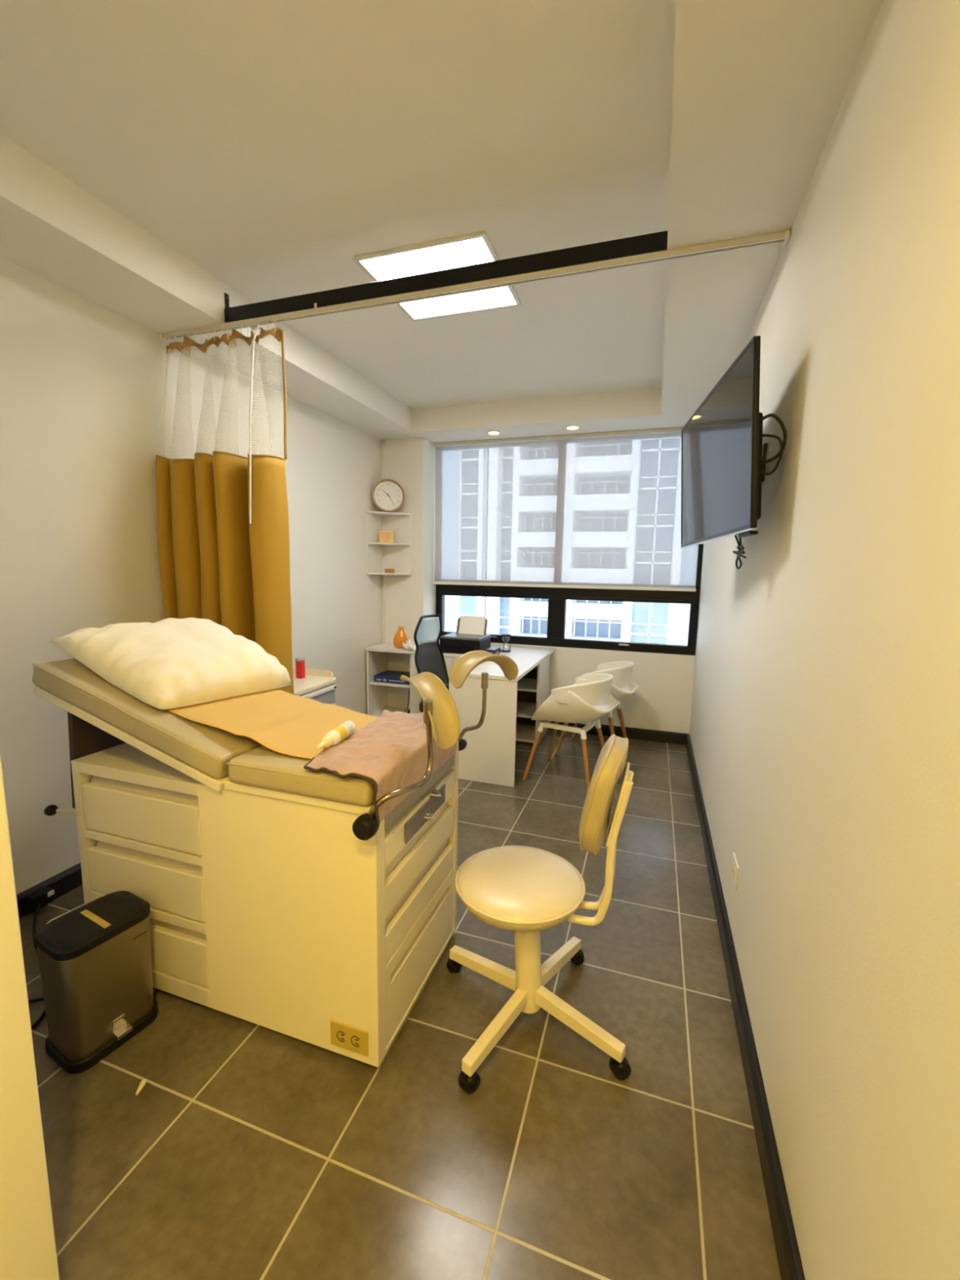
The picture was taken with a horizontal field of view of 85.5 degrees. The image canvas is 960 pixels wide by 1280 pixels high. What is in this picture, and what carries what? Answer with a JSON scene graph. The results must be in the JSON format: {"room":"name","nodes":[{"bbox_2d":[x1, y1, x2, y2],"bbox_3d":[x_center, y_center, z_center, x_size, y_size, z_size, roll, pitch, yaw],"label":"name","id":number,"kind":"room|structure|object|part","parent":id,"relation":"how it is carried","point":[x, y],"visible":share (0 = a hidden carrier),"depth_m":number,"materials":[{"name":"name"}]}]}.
{"room":"examination room","nodes":[
{"label":"examination room","id":0,"kind":"room"},
{"bbox_2d":[0,754,59,1279],"bbox_3d":[-1.536,-0.002,1.057,1.426,2.683,0.122,4,8,18],"label":"wall partition","id":1,"kind":"structure","parent":0,"point":[28,1250],"depth_m":0.97,"materials":[{"name":"paint"}]},
{"bbox_2d":[0,257,382,894],"bbox_3d":[-1.960,-0.355,2.227,0.150,3.050,6.900,4,8,18],"label":"wall","id":2,"kind":"structure","parent":0,"point":[82,382],"depth_m":2.40,"materials":[{"name":"paint"}]},
{"bbox_2d":[16,862,82,919],"bbox_3d":[-1.582,0.987,3.351,0.025,0.100,3.918,4,8,18],"label":"baseboard","id":3,"kind":"structure","parent":2,"relation":"attached to","point":[69,879],"depth_m":2.35,"materials":[{"name":"paint"}]},
{"bbox_2d":[24,886,54,911],"bbox_3d":[-1.906,1.122,2.251,0.062,0.060,0.085,4,8,18],"label":"plug","id":4,"kind":"object","parent":3,"relation":"attached to","point":[44,895],"visible":1,"depth_m":2.23,"materials":[{"name":"black plastic"}]},
{"bbox_2d":[47,889,54,897],"bbox_3d":[-1.871,1.104,2.263,0.005,0.020,0.025,4,8,18],"label":"switch","id":5,"kind":"object","parent":4,"relation":"attached to","point":[51,893],"depth_m":2.26,"materials":[{"name":"white plastic"}]},
{"bbox_2d":[382,439,386,642],"bbox_3d":[-0.908,-0.918,4.949,0.020,1.903,0.014,4,8,18],"label":"trim","id":6,"kind":"structure","parent":2,"relation":"attached to","point":[384,440],"depth_m":5.00,"materials":[{"name":"paint"}]},
{"bbox_2d":[365,511,412,575],"bbox_3d":[-0.836,-0.886,4.784,0.322,0.567,0.284,4,8,18],"label":"corner shelf","id":7,"kind":"object","parent":2,"relation":"attached to","point":[397,555],"visible":1,"depth_m":4.87,"materials":[{"name":"white laminate"}]},
{"bbox_3d":[-0.980,-0.892,4.835,0.015,0.560,0.279,4,8,18],"label":"panel","id":8,"kind":"part","parent":7,"relation":"part of","materials":[{"name":"white laminate"}]},
{"bbox_2d":[378,530,394,542],"bbox_3d":[-0.873,-0.956,4.841,0.136,0.117,0.050,-1,8,-12],"label":"plaque","id":9,"kind":"object","parent":7,"relation":"on","point":[384,536],"visible":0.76,"depth_m":4.82,"materials":[{"name":"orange wood"}]},
{"bbox_2d":[371,479,404,511],"bbox_3d":[-0.838,-1.320,4.747,0.300,0.301,0.085,-1,8,-15],"label":"wall clock","id":10,"kind":"object","parent":7,"relation":"on","point":[387,495],"visible":1,"depth_m":4.74,"materials":[{"name":"white plastic"}]},
{"bbox_3d":[-0.831,-1.159,4.747,0.322,0.017,0.284,4,8,18],"label":"shelf","id":11,"kind":"part","parent":7,"relation":"part of","materials":[{"name":"white laminate"}]},
{"bbox_3d":[-0.836,-0.886,4.784,0.322,0.017,0.284,4,8,18],"label":"shelf","id":12,"kind":"part","parent":7,"relation":"part of","materials":[{"name":"white laminate"}]},
{"bbox_2d":[384,568,394,573],"bbox_3d":[-0.846,-0.647,4.859,0.090,0.039,0.049,0,8,-10],"label":"wedge","id":13,"kind":"object","parent":7,"relation":"on","point":[386,571],"visible":1,"depth_m":4.85,"materials":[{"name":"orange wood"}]},
{"bbox_3d":[-0.840,-0.614,4.822,0.322,0.017,0.284,4,8,18],"label":"shelf","id":14,"kind":"part","parent":7,"relation":"part of","materials":[{"name":"white laminate"}]},
{"bbox_3d":[-0.788,-0.899,4.910,0.302,0.560,0.015,4,8,18],"label":"panel","id":15,"kind":"part","parent":7,"relation":"part of","materials":[{"name":"white laminate"}]},
{"bbox_2d":[18,728,781,1279],"bbox_3d":[-0.554,1.295,1.969,3.173,0.100,6.900,4,8,18],"label":"floor","id":16,"kind":"structure","parent":0,"point":[246,1150],"depth_m":1.43,"materials":[{"name":"tile"}]},
{"bbox_2d":[27,996,44,1003],"bbox_3d":[-1.696,1.240,1.796,0.548,0.010,0.067,0,8,-5],"label":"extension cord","id":17,"kind":"object","parent":16,"relation":"on","point":[42,997],"visible":0.18,"depth_m":1.79,"materials":[{"name":"black plastic"}]},
{"bbox_2d":[31,903,45,1030],"bbox_3d":[-1.671,1.208,1.881,0.448,0.054,0.707,1,8,0],"label":"extension cord","id":18,"kind":"object","parent":16,"relation":"on","point":[35,1024],"visible":0.45,"depth_m":2.07,"materials":[{"name":"black plastic"}]},
{"bbox_2d":[33,890,158,1074],"bbox_3d":[-1.214,1.071,1.659,0.247,0.404,0.268,6,9,30],"label":"pedal bin","id":19,"kind":"object","parent":16,"relation":"on","point":[95,958],"visible":1,"depth_m":1.58,"materials":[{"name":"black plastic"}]},
{"bbox_3d":[-1.215,0.887,1.637,0.214,0.031,0.268,6,9,30],"label":"lid","id":20,"kind":"part","parent":19,"relation":"part of","materials":[{"name":"black plastic"}]},
{"bbox_2d":[135,1079,146,1095],"bbox_3d":[-0.979,1.295,1.498,0.016,0.017,0.045,-1,8,-14],"label":"cap","id":21,"kind":"object","parent":16,"relation":"on","point":[143,1082],"visible":1,"depth_m":1.50,"materials":[{"name":"beige plastic"}]},
{"bbox_2d":[31,650,518,1067],"bbox_3d":[-0.710,0.634,2.023,1.556,1.190,0.935,4,8,18],"label":"exam table","id":22,"kind":"object","parent":16,"relation":"on","point":[276,892],"visible":0.95,"depth_m":1.66,"materials":[{"name":"beige metal"}]},
{"bbox_3d":[-1.538,0.611,1.863,0.038,0.040,0.038,4,8,18],"label":"knob","id":23,"kind":"part","parent":22,"relation":"part of","materials":[{"name":"black plastic"}]},
{"bbox_3d":[-1.475,0.624,1.879,0.106,0.035,0.022,-1,8,-17],"label":"release rod","id":24,"kind":"part","parent":22,"relation":"part of","materials":[{"name":"beige metal"}]},
{"bbox_3d":[-1.353,0.365,2.115,0.022,0.405,0.603,4,8,18],"label":"support panel","id":25,"kind":"part","parent":22,"relation":"part of","materials":[{"name":"brown wood"}]},
{"bbox_3d":[-1.084,0.277,1.962,0.810,0.263,0.569,4,8,18],"label":"backrest frame","id":26,"kind":"part","parent":22,"relation":"part of","materials":[{"name":"beige metal"}]},
{"bbox_3d":[-1.150,0.603,1.763,0.527,0.166,0.022,4,8,18],"label":"drawer","id":27,"kind":"part","parent":22,"relation":"part of","materials":[{"name":"beige metal"}]},
{"bbox_3d":[-1.140,0.507,1.772,0.505,0.040,0.028,4,8,18],"label":"finger pull","id":28,"kind":"part","parent":22,"relation":"part of","materials":[{"name":"beige metal"}]},
{"bbox_3d":[-1.154,0.839,1.796,0.527,0.162,0.022,4,8,18],"label":"drawer","id":29,"kind":"part","parent":22,"relation":"part of","materials":[{"name":"beige ceramic"}]},
{"bbox_3d":[-1.145,0.746,1.805,0.505,0.040,0.028,4,8,18],"label":"finger pull","id":30,"kind":"part","parent":22,"relation":"part of","materials":[{"name":"beige ceramic"}]},
{"bbox_3d":[-1.149,0.986,1.838,0.505,0.040,0.028,4,8,18],"label":"finger pull","id":31,"kind":"part","parent":22,"relation":"part of","materials":[{"name":"beige ceramic"}]},
{"bbox_3d":[-1.158,1.078,1.829,0.527,0.160,0.022,4,8,18],"label":"drawer","id":32,"kind":"part","parent":22,"relation":"part of","materials":[{"name":"beige ceramic"}]},
{"bbox_2d":[87,668,377,759],"bbox_3d":[-0.802,0.206,1.889,1.117,0.197,0.480,4,8,18],"label":"paper sheet","id":33,"kind":"object","parent":22,"relation":"on","point":[282,722],"visible":0.52,"depth_m":1.82,"materials":[{"name":"paper"}]},
{"bbox_2d":[49,617,291,710],"bbox_3d":[-1.151,0.065,2.052,0.604,0.280,0.639,4,8,18],"label":"pillow","id":34,"kind":"object","parent":33,"relation":"on","point":[169,663],"visible":1,"depth_m":1.87,"materials":[{"name":"fabric"}]},
{"bbox_2d":[336,1031,359,1047],"bbox_3d":[-0.399,1.205,1.568,0.080,0.035,0.003,4,8,18],"label":"socket","id":35,"kind":"object","parent":22,"relation":"attached to","point":[344,1038],"depth_m":1.57,"materials":[{"name":"beige plastic"}]},
{"bbox_2d":[330,1019,368,1056],"bbox_3d":[-0.396,1.205,1.571,0.130,0.081,0.006,4,8,18],"label":"outlet plate","id":36,"kind":"object","parent":22,"relation":"attached to","point":[347,1036],"depth_m":1.57,"materials":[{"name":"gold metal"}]},
{"bbox_3d":[-0.310,0.506,1.409,0.066,0.066,0.056,4,8,18],"label":"knob","id":37,"kind":"part","parent":22,"relation":"part of","materials":[{"name":"black plastic"}]},
{"bbox_2d":[303,710,457,826],"bbox_3d":[-0.323,0.386,1.724,0.320,0.158,0.626,4,8,18],"label":"cloth","id":38,"kind":"object","parent":22,"relation":"on","point":[390,752],"visible":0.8,"depth_m":1.58,"materials":[{"name":"fabric"}]},
{"bbox_2d":[316,720,355,749],"bbox_3d":[-0.462,0.307,1.651,0.048,0.049,0.207,3,8,13],"label":"squeeze bottle","id":39,"kind":"object","parent":38,"relation":"on","point":[346,729],"visible":1,"depth_m":1.64,"materials":[{"name":"white plastic"}]},
{"bbox_2d":[340,721,353,737],"bbox_3d":[-0.447,0.298,1.716,0.048,0.048,0.034,3,8,13],"label":"print","id":40,"kind":"object","parent":39,"relation":"attached to","point":[348,726],"depth_m":1.70},
{"bbox_3d":[-0.222,0.676,1.802,0.020,0.056,0.554,4,8,18],"label":"finger pull","id":41,"kind":"part","parent":22,"relation":"part of","materials":[{"name":"beige ceramic"}]},
{"bbox_3d":[-0.225,0.834,1.824,0.020,0.054,0.554,4,8,18],"label":"finger pull","id":42,"kind":"part","parent":22,"relation":"part of","materials":[{"name":"beige ceramic"}]},
{"bbox_3d":[-0.209,1.089,1.852,0.024,0.269,0.562,4,8,18],"label":"drawer","id":43,"kind":"part","parent":22,"relation":"part of","materials":[{"name":"beige ceramic"}]},
{"bbox_3d":[-0.206,0.898,1.826,0.024,0.093,0.562,4,8,18],"label":"drawer","id":44,"kind":"part","parent":22,"relation":"part of","materials":[{"name":"beige ceramic"}]},
{"bbox_3d":[-0.203,0.745,1.805,0.024,0.100,0.562,4,8,18],"label":"drawer","id":45,"kind":"part","parent":22,"relation":"part of","materials":[{"name":"beige wood"}]},
{"bbox_3d":[-0.201,0.594,1.785,0.024,0.083,0.562,4,8,18],"label":"drawer","id":46,"kind":"part","parent":22,"relation":"part of","materials":[{"name":"beige ceramic"}]},
{"bbox_3d":[-0.183,0.590,1.785,0.006,0.068,0.324,4,8,18],"label":"step plate","id":47,"kind":"part","parent":22,"relation":"part of","materials":[{"name":"beige metal"}]},
{"bbox_3d":[-0.077,0.423,2.096,0.044,0.044,0.048,4,8,18],"label":"knob","id":48,"kind":"part","parent":22,"relation":"part of","materials":[{"name":"black plastic"}]},
{"bbox_2d":[292,666,336,705],"bbox_3d":[-1.302,0.634,3.400,0.468,0.792,0.660,4,8,18],"label":"cart","id":49,"kind":"object","parent":16,"relation":"on","point":[318,685],"visible":0.17,"depth_m":3.47,"materials":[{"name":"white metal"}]},
{"bbox_2d":[294,657,305,678],"bbox_3d":[-1.227,0.192,3.546,0.055,0.135,0.053,4,8,18],"label":"sharps container","id":50,"kind":"object","parent":49,"relation":"on","point":[300,664],"visible":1,"depth_m":3.53,"materials":[{"name":"red plastic"}]},
{"bbox_3d":[-1.090,0.356,3.293,0.023,0.028,0.582,4,8,18],"label":"handle","id":51,"kind":"part","parent":49,"relation":"part of","materials":[{"name":"white plastic"}]},
{"bbox_3d":[-1.096,0.419,3.304,0.013,0.095,0.582,4,8,18],"label":"drawer","id":52,"kind":"part","parent":49,"relation":"part of","materials":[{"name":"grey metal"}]},
{"bbox_2d":[365,642,463,716],"bbox_3d":[-0.464,0.469,4.766,1.106,0.780,0.416,4,8,18],"label":"shelf unit","id":53,"kind":"object","parent":16,"relation":"on","point":[381,696],"visible":0.28,"depth_m":4.87,"materials":[{"name":"white laminate"}]},
{"bbox_2d":[368,680,409,688],"bbox_3d":[-0.763,0.389,4.872,0.417,0.016,0.361,4,8,18],"label":"shelf","id":54,"kind":"object","parent":53,"relation":"attached to","point":[371,682],"depth_m":4.72,"materials":[{"name":"white laminate"}]},
{"bbox_2d":[373,670,409,684],"bbox_3d":[-0.768,0.350,4.862,0.365,0.061,0.262,4,8,18],"label":"book","id":55,"kind":"object","parent":53,"relation":"on","point":[388,676],"visible":0.63,"depth_m":4.78,"materials":[{"name":"blue paper"}]},
{"bbox_2d":[393,626,408,648],"bbox_3d":[-0.721,-0.028,4.766,0.152,0.194,0.152,4,8,18],"label":"vase","id":56,"kind":"object","parent":53,"relation":"on","point":[401,636],"visible":0.85,"depth_m":4.72,"materials":[{"name":"orange ceramic"}]},
{"bbox_2d":[404,688,409,712],"bbox_3d":[-0.768,0.548,4.845,0.238,0.289,0.152,-1,8,-13],"label":"cable","id":57,"kind":"object","parent":53,"relation":"on","point":[409,688],"visible":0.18,"depth_m":4.91,"materials":[{"name":"black plastic"}]},
{"bbox_2d":[402,638,419,650],"bbox_3d":[-0.614,0.034,4.638,0.147,0.103,0.137,4,8,18],"label":"tissue","id":58,"kind":"object","parent":53,"relation":"on","point":[410,644],"visible":0.94,"depth_m":4.61,"materials":[{"name":"white paper"}]},
{"bbox_3d":[-0.428,0.585,4.582,0.383,0.541,0.017,4,8,18],"label":"door","id":59,"kind":"part","parent":53,"relation":"part of","materials":[{"name":"white laminate"}]},
{"bbox_3d":[-0.421,0.226,4.533,0.383,0.177,0.017,4,8,18],"label":"drawer","id":60,"kind":"part","parent":53,"relation":"part of","materials":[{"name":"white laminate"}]},
{"bbox_2d":[413,614,448,712],"bbox_3d":[-0.206,0.390,4.047,0.613,1.140,0.623,5,9,25],"label":"office chair","id":61,"kind":"object","parent":16,"relation":"on","point":[428,656],"visible":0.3,"depth_m":4.16,"materials":[{"name":"black fabric"}]},
{"bbox_3d":[-0.184,0.502,4.044,0.460,0.080,0.480,5,9,25],"label":"seat","id":62,"kind":"part","parent":61,"relation":"part of","materials":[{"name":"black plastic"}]},
{"bbox_2d":[448,644,555,786],"bbox_3d":[0.237,0.540,4.323,0.500,0.785,1.435,4,8,18],"label":"desk","id":63,"kind":"object","parent":16,"relation":"on","point":[488,756],"visible":0.72,"depth_m":3.67,"materials":[{"name":"white laminate"}]},
{"bbox_2d":[440,615,490,653],"bbox_3d":[-0.127,-0.050,4.593,0.370,0.305,0.322,4,8,18],"label":"printer","id":64,"kind":"object","parent":63,"relation":"on","point":[471,635],"visible":0.91,"depth_m":4.53,"materials":[{"name":"black plastic"}]},
{"bbox_3d":[-0.126,-0.032,4.599,0.360,0.020,0.305,4,8,18],"label":"lid","id":65,"kind":"part","parent":64,"relation":"part of","materials":[{"name":"black plastic"}]},
{"bbox_2d":[456,617,488,635],"bbox_3d":[-0.073,-0.120,4.697,0.284,0.154,0.067,4,8,18],"label":"paper tray","id":66,"kind":"object","parent":64,"relation":"on","point":[465,625],"depth_m":4.69,"materials":[{"name":"beige plastic"}]},
{"bbox_3d":[0.012,0.639,3.665,0.495,0.756,0.022,4,8,18],"label":"panel","id":67,"kind":"part","parent":63,"relation":"part of","materials":[{"name":"white laminate"}]},
{"bbox_2d":[481,661,495,663],"bbox_3d":[0.109,0.163,4.149,0.210,0.003,0.296,2,8,4],"label":"paper stack","id":68,"kind":"object","parent":63,"relation":"on","point":[486,662],"visible":0.07,"depth_m":4.04,"materials":[{"name":"white paper"}]},
{"bbox_2d":[484,646,501,653],"bbox_3d":[0.113,0.092,4.516,0.090,0.042,0.190,4,8,18],"label":"card reader","id":69,"kind":"object","parent":63,"relation":"on","point":[495,650],"visible":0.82,"depth_m":4.47,"materials":[{"name":"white plastic"}]},
{"bbox_3d":[0.113,0.075,4.514,0.080,0.006,0.180,4,8,18],"label":"lid","id":70,"kind":"part","parent":69,"relation":"part of","materials":[{"name":"black plastic"}]},
{"bbox_2d":[501,633,511,652],"bbox_3d":[0.231,0.026,4.606,0.088,0.154,0.088,4,8,18],"label":"hourglass","id":71,"kind":"object","parent":63,"relation":"on","point":[504,649],"visible":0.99,"depth_m":4.59,"materials":[{"name":"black glass"}]},
{"bbox_3d":[0.231,0.026,4.606,0.068,0.125,0.068,4,8,18],"label":"glass bulb","id":72,"kind":"part","parent":71,"relation":"part of","materials":[{"name":"clear glass"}]},
{"bbox_2d":[516,701,536,718],"bbox_3d":[0.393,0.633,4.758,0.349,0.018,0.470,4,8,18],"label":"shelf","id":73,"kind":"object","parent":63,"relation":"attached to","point":[524,708],"depth_m":4.73,"materials":[{"name":"white laminate"}]},
{"bbox_2d":[517,677,537,692],"bbox_3d":[0.397,0.400,4.727,0.349,0.018,0.470,4,8,18],"label":"shelf","id":74,"kind":"object","parent":63,"relation":"attached to","point":[526,684],"depth_m":4.66,"materials":[{"name":"white laminate"}]},
{"bbox_2d":[515,655,550,743],"bbox_3d":[0.395,0.499,4.740,0.385,0.757,0.490,4,8,18],"label":"bookshelf","id":75,"kind":"object","parent":63,"relation":"attached to","point":[533,688],"depth_m":4.73,"materials":[{"name":"white laminate"}]},
{"bbox_2d":[446,733,634,1093],"bbox_3d":[0.187,0.790,1.704,0.564,0.998,0.518,0,8,-6],"label":"swivel chair","id":76,"kind":"object","parent":16,"relation":"on","point":[525,891],"visible":1,"depth_m":1.64,"materials":[{"name":"beige paint"}]},
{"bbox_3d":[0.019,1.171,1.863,0.308,0.074,0.035,7,10,36],"label":"leg","id":77,"kind":"part","parent":76,"relation":"part of","materials":[{"name":"beige paint"}]},
{"bbox_3d":[0.053,1.206,1.614,0.035,0.074,0.301,7,10,38],"label":"leg","id":78,"kind":"part","parent":76,"relation":"part of","materials":[{"name":"beige paint"}]},
{"bbox_3d":[0.133,0.826,1.745,0.426,0.105,0.426,4,8,18],"label":"seat","id":79,"kind":"part","parent":76,"relation":"part of","materials":[{"name":"beige plastic"}]},
{"bbox_3d":[0.282,1.171,1.896,0.035,0.074,0.309,7,10,38],"label":"leg","id":80,"kind":"part","parent":76,"relation":"part of","materials":[{"name":"beige paint"}]},
{"bbox_3d":[0.310,1.206,1.643,0.305,0.074,0.035,7,10,37],"label":"leg","id":81,"kind":"part","parent":76,"relation":"part of","materials":[{"name":"beige paint"}]},
{"bbox_3d":[0.390,0.479,1.623,0.123,0.345,0.300,4,8,18],"label":"backrest","id":82,"kind":"part","parent":76,"relation":"part of","materials":[{"name":"beige plastic"}]},
{"bbox_3d":[0.429,0.509,1.614,0.054,0.236,0.120,4,8,18],"label":"plate","id":83,"kind":"part","parent":76,"relation":"part of","materials":[{"name":"beige paint"}]},
{"bbox_2d":[522,673,620,791],"bbox_3d":[0.684,0.628,3.759,0.585,0.786,0.499,6,9,30],"label":"tub chair","id":84,"kind":"object","parent":16,"relation":"on","point":[589,698],"visible":0.98,"depth_m":3.56,"materials":[{"name":"white plastic"}]},
{"bbox_3d":[0.378,0.825,3.737,0.141,0.391,0.033,-1,8,-11],"label":"leg","id":85,"kind":"part","parent":84,"relation":"part of","materials":[{"name":"brown wood"}]},
{"bbox_2d":[537,722,543,732],"bbox_3d":[0.438,0.623,3.720,0.055,0.071,0.040,0,8,-7],"label":"socket","id":86,"kind":"object","parent":84,"relation":"attached to","point":[540,727],"depth_m":3.70,"materials":[{"name":"white plastic"}]},
{"bbox_3d":[0.576,0.783,4.071,0.033,0.391,0.141,-1,8,-18],"label":"leg","id":87,"kind":"part","parent":84,"relation":"part of","materials":[{"name":"brown wood"}]},
{"bbox_2d":[580,729,586,739],"bbox_3d":[0.709,0.650,3.563,0.040,0.071,0.055,-2,8,-22],"label":"socket","id":88,"kind":"object","parent":84,"relation":"attached to","point":[583,732],"depth_m":3.55,"materials":[{"name":"white plastic"}]},
{"bbox_3d":[0.724,0.859,3.536,0.033,0.391,0.141,-1,8,-18],"label":"leg","id":89,"kind":"part","parent":84,"relation":"part of","materials":[{"name":"brown wood"}]},
{"bbox_2d":[595,719,600,728],"bbox_3d":[0.868,0.616,3.832,0.055,0.071,0.040,0,8,-7],"label":"socket","id":90,"kind":"object","parent":84,"relation":"attached to","point":[597,726],"depth_m":3.82,"materials":[{"name":"white plastic"}]},
{"bbox_3d":[0.921,0.816,3.870,0.141,0.391,0.033,-1,8,-11],"label":"leg","id":91,"kind":"part","parent":84,"relation":"part of","materials":[{"name":"brown wood"}]},
{"bbox_2d":[555,661,639,755],"bbox_3d":[0.987,0.559,4.299,0.585,0.786,0.499,5,9,26],"label":"tub chair","id":92,"kind":"object","parent":16,"relation":"on","point":[622,686],"visible":0.38,"depth_m":4.09,"materials":[{"name":"white plastic"}]},
{"bbox_3d":[0.686,0.759,4.256,0.141,0.391,0.033,-1,8,-15],"label":"leg","id":93,"kind":"part","parent":92,"relation":"part of","materials":[{"name":"brown wood"}]},
{"bbox_3d":[0.860,0.715,4.603,0.033,0.391,0.141,-2,8,-22],"label":"leg","id":94,"kind":"part","parent":92,"relation":"part of","materials":[{"name":"brown wood"}]},
{"bbox_2d":[607,710,613,717],"bbox_3d":[1.026,0.581,4.105,0.040,0.071,0.055,-3,9,-26],"label":"socket","id":95,"kind":"object","parent":92,"relation":"attached to","point":[609,714],"depth_m":4.09,"materials":[{"name":"white plastic"}]},
{"bbox_3d":[1.045,0.790,4.080,0.033,0.391,0.141,-2,8,-22],"label":"leg","id":96,"kind":"part","parent":92,"relation":"part of","materials":[{"name":"brown wood"}]},
{"bbox_3d":[1.219,0.745,4.426,0.141,0.391,0.033,-1,8,-15],"label":"leg","id":97,"kind":"part","parent":92,"relation":"part of","materials":[{"name":"brown wood"}]},
{"bbox_2d":[380,437,435,644],"bbox_3d":[-0.694,-0.541,5.099,0.438,2.683,0.310,4,8,18],"label":"column","id":98,"kind":"structure","parent":0,"point":[409,462],"depth_m":4.88,"materials":[{"name":"paint"}]},
{"bbox_2d":[0,0,882,443],"bbox_3d":[-0.508,-1.506,1.575,2.873,0.192,6.580,4,8,18],"label":"ceiling","id":99,"kind":"structure","parent":0,"point":[760,86],"depth_m":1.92,"materials":[{"name":"paint"}]},
{"bbox_2d":[352,231,499,281],"bbox_3d":[-0.241,-1.688,2.287,0.624,0.013,0.210,4,8,18],"label":"recessed light","id":100,"kind":"object","parent":99,"relation":"in","point":[464,250],"depth_m":2.29,"materials":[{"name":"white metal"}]},
{"bbox_2d":[224,230,667,322],"bbox_3d":[-0.276,-1.576,2.249,2.058,0.138,0.040,4,8,18],"label":"ceiling track","id":101,"kind":"structure","parent":99,"relation":"attached to","point":[655,242],"depth_m":2.17,"materials":[{"name":"black metal"}]},
{"bbox_2d":[396,285,521,321],"bbox_3d":[-0.107,-1.740,2.684,0.621,0.013,0.198,4,8,18],"label":"recessed light","id":102,"kind":"object","parent":99,"relation":"in","point":[501,297],"depth_m":2.69,"materials":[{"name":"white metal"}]},
{"bbox_2d":[158,229,791,342],"bbox_3d":[-0.289,-1.491,2.245,2.869,0.045,0.044,4,8,18],"label":"rail","id":103,"kind":"object","parent":99,"relation":"attached to","point":[783,237],"visible":0.99,"depth_m":2.10,"materials":[{"name":"white metal"}]},
{"bbox_2d":[155,320,293,693],"bbox_3d":[-1.317,-0.365,2.704,0.736,2.363,0.344,4,8,18],"label":"privacy curtain","id":104,"kind":"object","parent":103,"relation":"hanging from","point":[224,540],"visible":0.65,"depth_m":2.58,"materials":[{"name":"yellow fabric"}]},
{"bbox_3d":[-1.048,-1.511,2.477,0.120,0.013,0.014,4,8,21],"label":"carrier arm","id":105,"kind":"part","parent":104,"relation":"part of","materials":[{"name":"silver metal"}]},
{"bbox_2d":[486,431,501,435],"bbox_3d":[0.120,-1.795,4.500,0.130,0.008,0.130,4,8,18],"label":"recessed light","id":106,"kind":"object","parent":99,"relation":"in","point":[491,433],"visible":1,"depth_m":4.50,"materials":[{"name":"white plastic"}]},
{"bbox_2d":[433,427,698,591],"bbox_3d":[0.697,-1.138,4.658,2.406,1.330,0.050,4,8,18],"label":"roller blind","id":107,"kind":"object","parent":99,"relation":"attached to","point":[596,510],"visible":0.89,"depth_m":4.64,"materials":[{"name":"white fabric"}]},
{"bbox_2d":[564,425,580,430],"bbox_3d":[0.765,-1.754,4.288,0.130,0.008,0.130,4,8,18],"label":"recessed light","id":108,"kind":"object","parent":99,"relation":"in","point":[569,427],"visible":1,"depth_m":4.28,"materials":[{"name":"white plastic"}]},
{"bbox_2d":[439,639,695,733],"bbox_3d":[0.540,-0.680,4.920,2.873,3.050,0.170,4,8,18],"label":"wall","id":109,"kind":"structure","parent":0,"point":[662,700],"depth_m":4.66,"materials":[{"name":"paint"}]},
{"bbox_2d":[435,543,703,655],"bbox_3d":[0.725,-0.873,4.754,2.442,1.883,0.106,4,8,18],"label":"window","id":110,"kind":"structure","parent":109,"relation":"in","point":[557,597],"depth_m":4.77,"materials":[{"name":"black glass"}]},
{"bbox_2d":[547,721,689,745],"bbox_3d":[0.691,0.806,4.960,2.435,0.100,0.025,4,8,18],"label":"baseboard","id":111,"kind":"structure","parent":109,"relation":"attached to","point":[670,737],"depth_m":4.69,"materials":[{"name":"paint"}]},
{"bbox_2d":[689,0,959,1279],"bbox_3d":[0.906,-0.175,1.284,0.150,3.050,6.900,4,8,18],"label":"wall","id":112,"kind":"structure","parent":0,"point":[824,726],"depth_m":0.97,"materials":[{"name":"paint"}]},
{"bbox_2d":[680,335,786,568],"bbox_3d":[0.999,-0.624,2.042,0.232,0.687,0.983,2,8,9],"label":"television","id":113,"kind":"object","parent":112,"relation":"attached to","point":[723,462],"visible":1,"depth_m":1.82,"materials":[{"name":"black plastic"}]},
{"bbox_3d":[0.920,-0.398,2.080,0.018,0.026,0.973,2,8,9],"label":"trim","id":114,"kind":"part","parent":113,"relation":"part of","materials":[{"name":"silver metal"}]},
{"bbox_3d":[1.097,-0.682,2.025,0.012,0.140,0.120,4,8,18],"label":"wall plate","id":115,"kind":"part","parent":113,"relation":"part of","materials":[{"name":"black plastic"}]},
{"bbox_2d":[730,852,738,890],"bbox_3d":[1.008,0.915,2.057,0.009,0.095,0.120,4,8,18],"label":"wall outlet","id":116,"kind":"object","parent":112,"relation":"attached to","point":[735,868],"visible":1,"depth_m":2.03,"materials":[{"name":"white plastic"}]},
{"bbox_2d":[731,861,735,879],"bbox_3d":[1.006,0.914,2.058,0.003,0.045,0.060,4,8,18],"label":"socket","id":117,"kind":"object","parent":116,"relation":"attached to","point":[733,868],"depth_m":2.06,"materials":[{"name":"beige plastic"}]},
{"bbox_2d":[685,734,804,1279],"bbox_3d":[0.790,1.284,1.490,0.025,0.100,6.555,4,8,18],"label":"baseboard","id":118,"kind":"structure","parent":112,"relation":"attached to","point":[789,1262],"depth_m":1.47,"materials":[{"name":"paint"}]},
{"label":"outside","id":119,"kind":"structure","parent":0,"visible":0},
{"bbox_2d":[444,595,689,644],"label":"window","id":120,"kind":"structure","parent":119,"point":[607,620],"depth_m":39.67,"materials":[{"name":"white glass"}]}
]}

